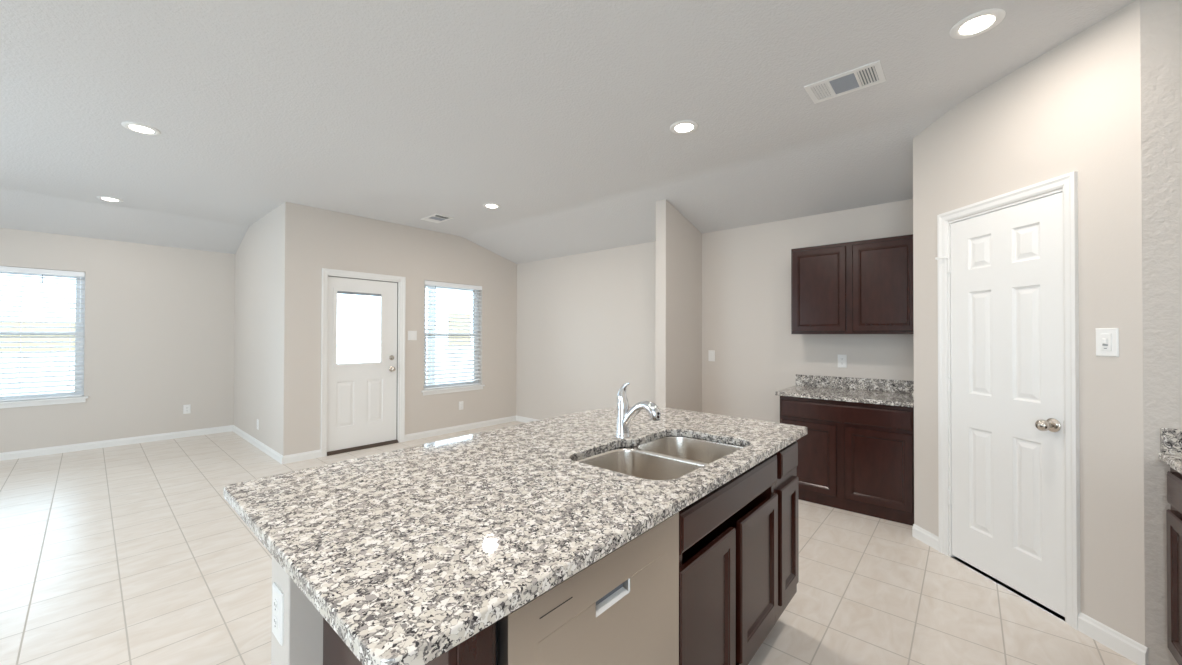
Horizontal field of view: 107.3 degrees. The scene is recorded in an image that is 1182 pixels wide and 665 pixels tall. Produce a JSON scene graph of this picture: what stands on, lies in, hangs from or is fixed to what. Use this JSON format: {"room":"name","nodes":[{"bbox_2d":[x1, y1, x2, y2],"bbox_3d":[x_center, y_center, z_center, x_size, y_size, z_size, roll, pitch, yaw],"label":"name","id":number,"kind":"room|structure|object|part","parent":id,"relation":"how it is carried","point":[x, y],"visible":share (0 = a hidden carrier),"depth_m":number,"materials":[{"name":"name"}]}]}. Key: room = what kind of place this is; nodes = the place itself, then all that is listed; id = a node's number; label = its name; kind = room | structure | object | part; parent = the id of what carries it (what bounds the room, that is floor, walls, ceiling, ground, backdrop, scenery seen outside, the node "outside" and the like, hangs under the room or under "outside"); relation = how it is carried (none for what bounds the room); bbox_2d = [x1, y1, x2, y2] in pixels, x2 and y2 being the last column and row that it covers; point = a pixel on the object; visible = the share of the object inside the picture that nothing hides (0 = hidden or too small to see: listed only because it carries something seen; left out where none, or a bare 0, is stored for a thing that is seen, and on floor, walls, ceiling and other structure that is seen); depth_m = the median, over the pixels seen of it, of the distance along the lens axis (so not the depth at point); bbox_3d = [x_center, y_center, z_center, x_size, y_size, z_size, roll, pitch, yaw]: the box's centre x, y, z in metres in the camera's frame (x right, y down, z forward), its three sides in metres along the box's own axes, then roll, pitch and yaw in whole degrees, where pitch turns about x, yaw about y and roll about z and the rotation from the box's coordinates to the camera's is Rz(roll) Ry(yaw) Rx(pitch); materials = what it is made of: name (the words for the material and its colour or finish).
{"room":"kitchen","nodes":[
{"label":"kitchen","id":0,"kind":"room"},
{"bbox_2d":[0,228,234,452],"bbox_3d":[-6.446,0.122,4.550,0.140,2.480,4.241,0,-1,41],"label":"wall","id":1,"kind":"structure","parent":0,"point":[160,320],"depth_m":5.40,"materials":[{"name":"grey paint"}]},
{"bbox_2d":[0,272,87,408],"bbox_3d":[-6.238,0.050,4.760,0.160,1.520,0.980,0,-1,41],"label":"window","id":2,"kind":"structure","parent":1,"relation":"in","point":[80,399],"depth_m":5.00,"materials":[{"name":"white plastic"}]},
{"bbox_3d":[-6.273,0.357,4.787,0.024,0.744,0.838,0,-1,41],"label":"sash","id":3,"kind":"part","parent":2,"relation":"part of","materials":[{"name":"white plastic"}]},
{"bbox_3d":[-6.289,-0.322,4.808,0.024,0.704,0.838,0,-1,41],"label":"sash","id":4,"kind":"part","parent":2,"relation":"part of","materials":[{"name":"white glass"}]},
{"bbox_2d":[0,266,84,401],"bbox_3d":[-6.220,0.016,4.745,0.088,1.445,0.902,0,-1,41],"label":"window blind","id":5,"kind":"object","parent":2,"relation":"attached to","point":[42,272],"visible":1,"depth_m":4.84,"materials":[{"name":"white plastic"}]},
{"bbox_3d":[-6.229,0.042,4.753,0.063,1.385,0.002,0,-1,41],"label":"ladder cord","id":6,"kind":"part","parent":5,"relation":"part of","materials":[{"name":"white fabric"}]},
{"bbox_3d":[-6.231,0.729,4.747,0.052,0.018,0.886,0,-1,41],"label":"rail","id":7,"kind":"part","parent":5,"relation":"part of","materials":[{"name":"white plastic"}]},
{"bbox_3d":[-6.003,0.045,5.014,0.063,1.385,0.002,0,-1,41],"label":"ladder cord","id":8,"kind":"part","parent":5,"relation":"part of","materials":[{"name":"white fabric"}]},
{"bbox_3d":[-6.223,0.754,4.739,0.115,0.023,0.980,0,-1,41],"label":"sill","id":9,"kind":"part","parent":2,"relation":"part of","materials":[{"name":"white paint"}]},
{"bbox_3d":[-6.282,0.027,4.798,0.045,1.475,0.910,0,-1,41],"label":"frame","id":10,"kind":"part","parent":2,"relation":"part of","materials":[{"name":"white plastic"}]},
{"bbox_2d":[0,425,232,460],"bbox_3d":[-6.391,1.320,4.489,0.014,0.083,4.240,0,-1,41],"label":"baseboard","id":11,"kind":"structure","parent":1,"relation":"attached to","point":[173,435],"depth_m":5.20,"materials":[{"name":"white paint"}]},
{"bbox_2d":[183,404,190,413],"bbox_3d":[-5.321,1.010,5.732,0.008,0.118,0.072,0,-1,41],"label":"wall outlet","id":12,"kind":"object","parent":1,"relation":"attached to","point":[186,408],"visible":1,"depth_m":5.73,"materials":[{"name":"white plastic"}]},
{"bbox_2d":[234,204,281,452],"bbox_3d":[-4.114,0.004,5.429,2.237,2.743,0.140,0,-1,41],"label":"wall","id":13,"kind":"structure","parent":0,"point":[257,326],"depth_m":5.22,"materials":[{"name":"grey paint"}]},
{"bbox_2d":[232,425,283,463],"bbox_3d":[-4.109,1.333,5.309,2.390,0.083,0.014,0,-1,41],"label":"baseboard","id":14,"kind":"structure","parent":13,"relation":"attached to","point":[272,453],"depth_m":5.12,"materials":[{"name":"white paint"}]},
{"bbox_2d":[271,556,322,664],"bbox_3d":[-0.112,0.914,1.733,0.140,0.882,1.892,0,-1,41],"label":"wall","id":15,"kind":"structure","parent":0,"point":[303,623],"depth_m":1.00,"materials":[{"name":"grey paint"}]},
{"bbox_2d":[272,582,283,645],"bbox_3d":[-0.734,0.658,1.018,0.072,0.118,0.008,0,-1,41],"label":"wall outlet","id":16,"kind":"object","parent":15,"relation":"attached to","point":[277,594],"visible":1,"depth_m":1.01,"materials":[{"name":"white plastic"}]},
{"bbox_2d":[273,599,277,612],"bbox_3d":[-0.736,0.638,1.016,0.033,0.027,0.002,0,-1,41],"label":"receptacle","id":17,"kind":"object","parent":16,"relation":"attached to","point":[275,601],"depth_m":1.01,"materials":[{"name":"white plastic"}]},
{"bbox_2d":[273,615,277,629],"bbox_3d":[-0.736,0.677,1.016,0.033,0.027,0.002,0,-1,41],"label":"receptacle","id":18,"kind":"object","parent":16,"relation":"attached to","point":[275,617],"depth_m":1.01,"materials":[{"name":"white plastic"}]},
{"bbox_2d":[279,202,516,455],"bbox_3d":[-2.247,0.011,5.769,0.140,2.743,3.099,0,-1,41],"label":"wall","id":19,"kind":"structure","parent":0,"point":[313,239],"depth_m":5.51,"materials":[{"name":"grey paint"}]},
{"bbox_2d":[284,449,320,463],"bbox_3d":[-3.093,1.330,4.667,0.014,0.083,0.346,0,-1,41],"label":"baseboard","id":20,"kind":"structure","parent":19,"relation":"attached to","point":[297,457],"depth_m":4.66,"materials":[{"name":"white paint"}]},
{"bbox_2d":[321,268,405,456],"bbox_3d":[-2.713,0.335,5.200,0.178,2.085,0.941,0,-1,41],"label":"door","id":21,"kind":"structure","parent":19,"relation":"in","point":[360,401],"depth_m":5.17,"materials":[{"name":"white paint"}]},
{"bbox_3d":[-2.733,-0.056,5.142,0.014,0.905,0.565,0,-1,41],"label":"glazing frame","id":22,"kind":"part","parent":21,"relation":"part of","materials":[{"name":"white glass"}]},
{"bbox_3d":[-2.742,-0.458,5.154,0.020,0.029,0.493,0,-1,41],"label":"enclosed blind rail","id":23,"kind":"part","parent":21,"relation":"part of","materials":[{"name":"grey plastic"}]},
{"bbox_2d":[408,331,416,339],"bbox_3d":[-2.297,0.038,5.597,0.009,0.122,0.118,0,-1,41],"label":"wall switch","id":24,"kind":"object","parent":19,"relation":"attached to","point":[412,335],"visible":1,"depth_m":5.60,"materials":[{"name":"white plastic"}]},
{"bbox_2d":[421,285,484,395],"bbox_3d":[-1.937,0.071,6.096,0.160,1.520,0.970,0,-1,41],"label":"window","id":25,"kind":"structure","parent":19,"relation":"in","point":[470,387],"depth_m":6.16,"materials":[{"name":"white plastic"}]},
{"bbox_3d":[-1.988,-0.300,6.143,0.024,0.704,0.828,0,-1,41],"label":"sash","id":26,"kind":"part","parent":25,"relation":"part of","materials":[{"name":"white glass"}]},
{"bbox_3d":[-1.972,0.379,6.122,0.024,0.744,0.828,0,-1,41],"label":"sash","id":27,"kind":"part","parent":25,"relation":"part of","materials":[{"name":"white plastic"}]},
{"bbox_2d":[424,280,481,389],"bbox_3d":[-1.919,0.038,6.080,0.088,1.445,0.892,0,-1,41],"label":"window blind","id":28,"kind":"object","parent":25,"relation":"attached to","point":[430,283],"visible":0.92,"depth_m":6.06,"materials":[{"name":"white plastic"}]},
{"bbox_3d":[-2.153,0.061,5.830,0.063,1.385,0.002,0,-1,41],"label":"ladder cord","id":29,"kind":"part","parent":28,"relation":"part of","materials":[{"name":"white fabric"}]},
{"bbox_3d":[-1.930,0.751,6.082,0.052,0.018,0.876,0,-1,41],"label":"rail","id":30,"kind":"part","parent":28,"relation":"part of","materials":[{"name":"white plastic"}]},
{"bbox_3d":[-1.929,0.064,6.088,0.063,1.385,0.002,0,-1,41],"label":"ladder cord","id":31,"kind":"part","parent":28,"relation":"part of","materials":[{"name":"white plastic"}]},
{"bbox_3d":[-1.705,0.067,6.346,0.063,1.385,0.002,0,-1,41],"label":"ladder cord","id":32,"kind":"part","parent":28,"relation":"part of","materials":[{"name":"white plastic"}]},
{"bbox_3d":[-1.922,0.776,6.075,0.115,0.023,0.970,0,-1,41],"label":"sill","id":33,"kind":"part","parent":25,"relation":"part of","materials":[{"name":"white paint"}]},
{"bbox_3d":[-1.981,0.049,6.133,0.045,1.475,0.900,0,-1,41],"label":"frame","id":34,"kind":"part","parent":25,"relation":"part of","materials":[{"name":"white plastic"}]},
{"bbox_2d":[459,401,462,409],"bbox_3d":[-1.829,1.030,6.133,0.008,0.118,0.072,0,-1,41],"label":"wall outlet","id":35,"kind":"object","parent":19,"relation":"attached to","point":[460,402],"visible":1,"depth_m":6.13,"materials":[{"name":"white plastic"}]},
{"bbox_2d":[405,416,515,440],"bbox_3d":[-1.771,1.346,6.194,0.014,0.083,1.812,0,-1,41],"label":"baseboard","id":36,"kind":"structure","parent":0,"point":[408,437],"depth_m":6.08,"materials":[{"name":"white paint"}]},
{"bbox_2d":[0,0,1134,263],"bbox_3d":[-0.911,-1.295,1.821,12.092,0.429,7.620,0,-1,41],"label":"ceiling","id":37,"kind":"structure","parent":0,"point":[559,115],"depth_m":2.65,"materials":[{"name":"white paint"}]},
{"bbox_2d":[96,196,122,201],"bbox_3d":[-4.958,-1.373,4.486,0.188,0.010,0.188,0,-1,41],"label":"recessed light","id":38,"kind":"object","parent":37,"relation":"in","point":[106,198],"visible":1,"depth_m":4.48,"materials":[{"name":"white paint"}]},
{"bbox_2d":[121,122,160,134],"bbox_3d":[-3.051,-1.381,2.954,0.188,0.010,0.188,0,-1,41],"label":"recessed light","id":39,"kind":"object","parent":37,"relation":"in","point":[133,126],"visible":1,"depth_m":2.94,"materials":[{"name":"white paint"}]},
{"bbox_2d":[420,214,452,222],"bbox_3d":[-1.840,-1.361,5.198,0.358,0.007,0.228,0,-1,41],"label":"ceiling vent","id":40,"kind":"object","parent":37,"relation":"in","point":[436,218],"visible":1,"depth_m":5.19,"materials":[{"name":"white metal"}]},
{"bbox_2d":[483,203,500,208],"bbox_3d":[-1.070,-1.362,4.687,0.188,0.010,0.188,0,-1,41],"label":"recessed light","id":41,"kind":"object","parent":37,"relation":"in","point":[487,205],"visible":1,"depth_m":4.66,"materials":[{"name":"white paint"}]},
{"bbox_2d":[670,120,697,133],"bbox_3d":[0.623,-1.372,2.914,0.188,0.010,0.188,0,-1,41],"label":"recessed light","id":42,"kind":"object","parent":37,"relation":"in","point":[684,126],"visible":1,"depth_m":2.90,"materials":[{"name":"white paint"}]},
{"bbox_2d":[804,60,885,103],"bbox_3d":[1.402,-1.376,2.407,0.358,0.007,0.228,0,-1,41],"label":"ceiling vent","id":43,"kind":"object","parent":37,"relation":"in","point":[871,74],"visible":1,"depth_m":2.40,"materials":[{"name":"white metal"}]},
{"bbox_2d":[950,8,1005,38],"bbox_3d":[1.727,-1.377,1.948,0.188,0.010,0.188,0,-1,41],"label":"recessed light","id":44,"kind":"object","parent":37,"relation":"in","point":[980,22],"visible":1,"depth_m":1.93,"materials":[{"name":"white paint"}]},
{"bbox_2d":[0,421,1137,664],"bbox_3d":[-0.918,1.404,1.799,12.092,0.100,7.620,0,-1,41],"label":"floor","id":45,"kind":"structure","parent":0,"point":[131,554],"depth_m":2.37,"materials":[{"name":"tile"}]},
{"bbox_2d":[323,617,495,664],"bbox_3d":[-0.395,0.906,0.875,0.547,0.883,0.089,0,-1,41],"label":"cabinet end panel","id":46,"kind":"object","parent":45,"relation":"on","point":[479,649],"visible":0.02,"depth_m":0.72,"materials":[{"name":"brown wood"}]},
{"bbox_2d":[495,512,678,664],"bbox_3d":[-0.163,0.914,1.124,0.556,0.872,0.575,0,-1,41],"label":"dishwasher","id":47,"kind":"object","parent":45,"relation":"on","point":[622,608],"visible":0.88,"depth_m":0.94,"materials":[{"name":"beige"}]},
{"bbox_2d":[495,621,497,664],"bbox_3d":[-0.174,0.873,1.135,0.525,0.775,0.575,0,-1,41],"label":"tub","id":48,"kind":"object","parent":47,"relation":"in","point":[496,644],"depth_m":0.75,"materials":[{"name":"black"}]},
{"bbox_2d":[679,454,777,664],"bbox_3d":[0.294,0.914,1.661,0.564,0.883,0.822,0,-1,41],"label":"base cabinet","id":49,"kind":"object","parent":45,"relation":"on","point":[728,537],"visible":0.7,"depth_m":1.43,"materials":[{"name":"brown wood"}]},
{"bbox_2d":[224,406,806,664],"bbox_3d":[-0.013,0.457,1.687,1.092,0.031,2.036,0,-1,41],"label":"countertop","id":50,"kind":"structure","parent":49,"relation":"on","point":[408,554],"depth_m":1.03,"materials":[{"name":"stone"}]},
{"bbox_2d":[615,382,660,437],"bbox_3d":[0.192,0.327,1.806,0.210,0.232,0.066,0,-1,41],"label":"kitchen faucet","id":51,"kind":"object","parent":50,"relation":"on","point":[625,416],"visible":1,"depth_m":1.83,"materials":[{"name":"silver metal"}]},
{"bbox_3d":[0.137,0.256,1.852,0.052,0.091,0.047,0,-1,41],"label":"lever","id":52,"kind":"part","parent":51,"relation":"part of","materials":[{"name":"silver metal"}]},
{"bbox_3d":[0.187,0.347,1.815,0.158,0.132,0.040,0,-1,37],"label":"spout","id":53,"kind":"part","parent":51,"relation":"part of","materials":[{"name":"silver metal"}]},
{"bbox_2d":[577,436,742,479],"bbox_3d":[0.283,0.576,1.654,0.509,0.206,0.780,0,-1,41],"label":"sink","id":54,"kind":"object","parent":50,"relation":"in","point":[670,457],"visible":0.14,"depth_m":1.76,"materials":[{"name":"silver metal"}]},
{"bbox_3d":[0.170,0.575,1.522,0.449,0.206,0.372,0,-1,41],"label":"bowl","id":55,"kind":"part","parent":54,"relation":"part of","materials":[{"name":"silver metal"}]},
{"bbox_3d":[0.426,0.578,1.787,0.417,0.206,0.332,0,-1,41],"label":"bowl","id":56,"kind":"part","parent":54,"relation":"part of","materials":[{"name":"silver metal"}]},
{"bbox_3d":[0.356,0.891,1.316,0.019,0.480,0.366,0,-1,41],"label":"door","id":57,"kind":"part","parent":49,"relation":"part of","materials":[{"name":"brown wood"}]},
{"bbox_3d":[0.543,0.840,1.979,0.524,0.728,0.016,0,-1,41],"label":"panel","id":58,"kind":"part","parent":49,"relation":"part of","materials":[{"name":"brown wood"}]},
{"bbox_3d":[0.496,0.552,1.480,0.019,0.110,0.791,0,-1,41],"label":"drawer","id":59,"kind":"part","parent":49,"relation":"part of","materials":[{"name":"brown wood"}]},
{"bbox_3d":[0.278,1.192,1.671,0.524,0.018,0.790,0,-1,41],"label":"panel","id":60,"kind":"part","parent":49,"relation":"part of","materials":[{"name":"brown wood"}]},
{"bbox_3d":[0.631,0.894,1.634,0.019,0.480,0.375,0,-1,41],"label":"door","id":61,"kind":"part","parent":49,"relation":"part of","materials":[{"name":"brown wood"}]},
{"bbox_2d":[775,440,798,622],"bbox_3d":[0.661,0.919,2.085,0.564,0.883,0.297,0,-1,41],"label":"base cabinet","id":62,"kind":"object","parent":45,"relation":"on","point":[786,486],"visible":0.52,"depth_m":1.89,"materials":[{"name":"brown wood"}]},
{"bbox_3d":[0.863,0.556,1.903,0.019,0.110,0.240,0,-1,41],"label":"drawer","id":63,"kind":"part","parent":62,"relation":"part of","materials":[{"name":"brown wood"}]},
{"bbox_3d":[0.862,0.897,1.901,0.019,0.480,0.240,0,-1,41],"label":"door","id":64,"kind":"part","parent":62,"relation":"part of","materials":[{"name":"brown wood"}]},
{"bbox_2d":[780,396,913,525],"bbox_3d":[2.137,0.953,3.595,0.925,0.847,0.628,0,-1,41],"label":"base cabinet","id":65,"kind":"object","parent":45,"relation":"on","point":[856,457],"visible":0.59,"depth_m":3.30,"materials":[{"name":"brown wood"}]},
{"bbox_3d":[1.756,1.002,3.522,0.412,0.555,0.019,0,-1,41],"label":"door","id":66,"kind":"part","parent":65,"relation":"part of","materials":[{"name":"brown wood"}]},
{"bbox_2d":[775,385,913,406],"bbox_3d":[2.119,0.514,3.601,0.957,0.031,0.651,0,-1,41],"label":"countertop","id":67,"kind":"structure","parent":65,"relation":"on","point":[826,393],"depth_m":3.49,"materials":[{"name":"stone"}]},
{"bbox_3d":[1.938,0.631,3.368,0.892,0.138,0.019,0,-1,41],"label":"drawer","id":68,"kind":"part","parent":65,"relation":"part of","materials":[{"name":"brown wood"}]},
{"bbox_3d":[2.114,1.001,3.212,0.424,0.555,0.019,0,-1,41],"label":"door","id":69,"kind":"part","parent":65,"relation":"part of","materials":[{"name":"brown wood"}]},
{"bbox_2d":[1166,467,1181,664],"bbox_3d":[2.226,0.934,1.223,0.579,0.847,0.878,0,-1,41],"label":"base cabinet","id":70,"kind":"object","parent":45,"relation":"on","point":[1174,478],"visible":0.82,"depth_m":1.66,"materials":[{"name":"brown wood"}]},
{"bbox_3d":[2.154,0.607,1.570,0.019,0.125,0.377,0,-1,41],"label":"drawer","id":71,"kind":"part","parent":70,"relation":"part of","materials":[{"name":"brown wood"}]},
{"bbox_3d":[1.633,0.926,0.539,0.579,0.847,0.928,0,-1,41],"label":"base cabinet","id":72,"kind":"object","parent":45,"relation":"on","visible":0},
{"bbox_2d":[1159,453,1181,473],"bbox_3d":[1.913,0.491,0.871,0.588,0.031,1.829,0,-1,41],"label":"countertop","id":73,"kind":"structure","parent":72,"relation":"on","point":[1174,461],"depth_m":1.67,"materials":[{"name":"stone"}]},
{"bbox_2d":[1160,427,1181,455],"bbox_3d":[2.506,0.431,1.554,0.584,0.102,0.021,0,-1,41],"label":"side splash","id":74,"kind":"object","parent":73,"relation":"on","point":[1170,438],"visible":1,"depth_m":1.72,"materials":[{"name":"stone"}]},
{"bbox_2d":[655,199,701,411],"bbox_3d":[0.932,0.040,4.561,0.118,2.682,0.762,0,-1,41],"label":"wall partition","id":75,"kind":"structure","parent":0,"point":[678,385],"depth_m":4.41,"materials":[{"name":"grey paint"}]},
{"bbox_2d":[516,199,913,422],"bbox_3d":[0.842,0.146,5.235,5.228,2.480,0.140,0,-1,41],"label":"wall","id":76,"kind":"structure","parent":0,"point":[586,322],"depth_m":4.71,"materials":[{"name":"grey paint"}]},
{"bbox_2d":[516,415,537,422],"bbox_3d":[-0.029,1.348,5.875,3.065,0.083,0.014,0,-1,41],"label":"baseboard","id":77,"kind":"structure","parent":76,"relation":"attached to","point":[518,418],"depth_m":6.73,"materials":[{"name":"white paint"}]},
{"bbox_2d":[708,350,714,360],"bbox_3d":[1.309,0.254,4.731,0.072,0.118,0.009,0,-1,41],"label":"wall switch","id":78,"kind":"object","parent":76,"relation":"attached to","point":[711,353],"visible":1,"depth_m":4.73,"materials":[{"name":"white plastic"}]},
{"bbox_2d":[838,354,846,367],"bbox_3d":[2.257,0.257,3.911,0.072,0.118,0.008,0,-1,41],"label":"wall outlet","id":79,"kind":"object","parent":76,"relation":"attached to","point":[842,359],"visible":1,"depth_m":3.91,"materials":[{"name":"white plastic"}]},
{"bbox_2d":[791,234,913,333],"bbox_3d":[2.243,-0.369,3.722,0.921,0.767,0.319,0,-1,41],"label":"upper cabinet","id":80,"kind":"object","parent":76,"relation":"attached to","point":[863,286],"visible":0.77,"depth_m":3.58,"materials":[{"name":"brown wood"}]},
{"bbox_3d":[1.966,-0.365,3.763,0.420,0.715,0.019,0,-1,41],"label":"door","id":81,"kind":"part","parent":80,"relation":"part of","materials":[{"name":"brown wood"}]},
{"bbox_3d":[2.321,-0.367,3.455,0.425,0.715,0.019,0,-1,41],"label":"door","id":82,"kind":"part","parent":80,"relation":"part of","materials":[{"name":"brown wood"}]},
{"bbox_2d":[796,374,913,392],"bbox_3d":[2.314,0.450,3.850,0.941,0.102,0.021,0,-1,41],"label":"backsplash","id":83,"kind":"structure","parent":76,"relation":"attached to","point":[901,386],"depth_m":3.82,"materials":[{"name":"stone"}]},
{"bbox_2d":[913,0,1144,645],"bbox_3d":[2.271,-0.005,2.366,0.100,2.743,1.158,0,0,-4],"label":"wall","id":84,"kind":"structure","parent":0,"point":[1075,106],"depth_m":1.97,"materials":[{"name":"grey paint"}]},
{"bbox_2d":[912,524,938,550],"bbox_3d":[2.176,1.329,2.825,0.014,0.083,0.208,0,0,-4],"label":"baseboard","id":85,"kind":"structure","parent":84,"relation":"attached to","point":[919,533],"depth_m":2.82,"materials":[{"name":"white paint"}]},
{"bbox_2d":[935,171,1080,629],"bbox_3d":[2.233,0.312,2.367,0.174,2.108,0.730,0,0,-4],"label":"door","id":86,"kind":"structure","parent":84,"relation":"in","point":[1009,449],"depth_m":2.30,"materials":[{"name":"white paint"}]},
{"bbox_3d":[2.203,0.449,2.108,0.079,0.066,0.066,0,0,-4],"label":"knob","id":87,"kind":"part","parent":86,"relation":"part of","materials":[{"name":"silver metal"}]},
{"bbox_2d":[1096,328,1118,356],"bbox_3d":[2.245,0.043,1.899,0.017,0.124,0.079,0,0,-4],"label":"dimmer switch","id":88,"kind":"object","parent":84,"relation":"attached to","point":[1107,339],"visible":1,"depth_m":1.89,"materials":[{"name":"white plastic"}]},
{"bbox_2d":[1078,612,1148,664],"bbox_3d":[2.244,1.321,1.878,0.014,0.083,0.230,0,0,-4],"label":"baseboard","id":89,"kind":"structure","parent":84,"relation":"attached to","point":[1125,646],"depth_m":1.86,"materials":[{"name":"white paint"}]},
{"bbox_2d":[1140,0,1181,664],"bbox_3d":[2.533,-0.010,1.617,0.628,2.743,0.100,0,-1,41],"label":"wall","id":90,"kind":"structure","parent":0,"point":[1160,20],"depth_m":1.76,"materials":[{"name":"grey paint"}]},
{"label":"outside","id":91,"kind":"structure","parent":0,"visible":0},
{"bbox_2d":[0,342,472,395],"bbox_3d":[-8.654,1.210,14.096,20.454,1.350,70.000,0,-1,41],"label":"ground","id":92,"kind":"structure","parent":91,"point":[347,353],"depth_m":13.32,"materials":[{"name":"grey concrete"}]},
{"bbox_2d":[0,320,74,351],"bbox_3d":[-20.670,0.181,11.310,0.060,1.200,22.040,0,-1,41],"label":"fence","id":93,"kind":"object","parent":92,"relation":"on","point":[1,324],"visible":0.09,"depth_m":14.23,"materials":[{"name":"beige wood"}]},
{"bbox_2d":[427,287,434,384],"bbox_3d":[-2.892,0.149,7.887,0.160,2.740,0.160,0,-1,41],"label":"patio post","id":94,"kind":"object","parent":92,"relation":"on","point":[431,290],"visible":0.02,"depth_m":7.85,"materials":[{"name":"grey"}]},
{"bbox_2d":[448,314,470,346],"bbox_3d":[-7.521,-0.023,24.968,0.060,2.100,1.500,0,-1,41],"label":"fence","id":95,"kind":"object","parent":92,"relation":"on","point":[449,315],"visible":0.41,"depth_m":24.91,"materials":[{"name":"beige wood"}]}
]}

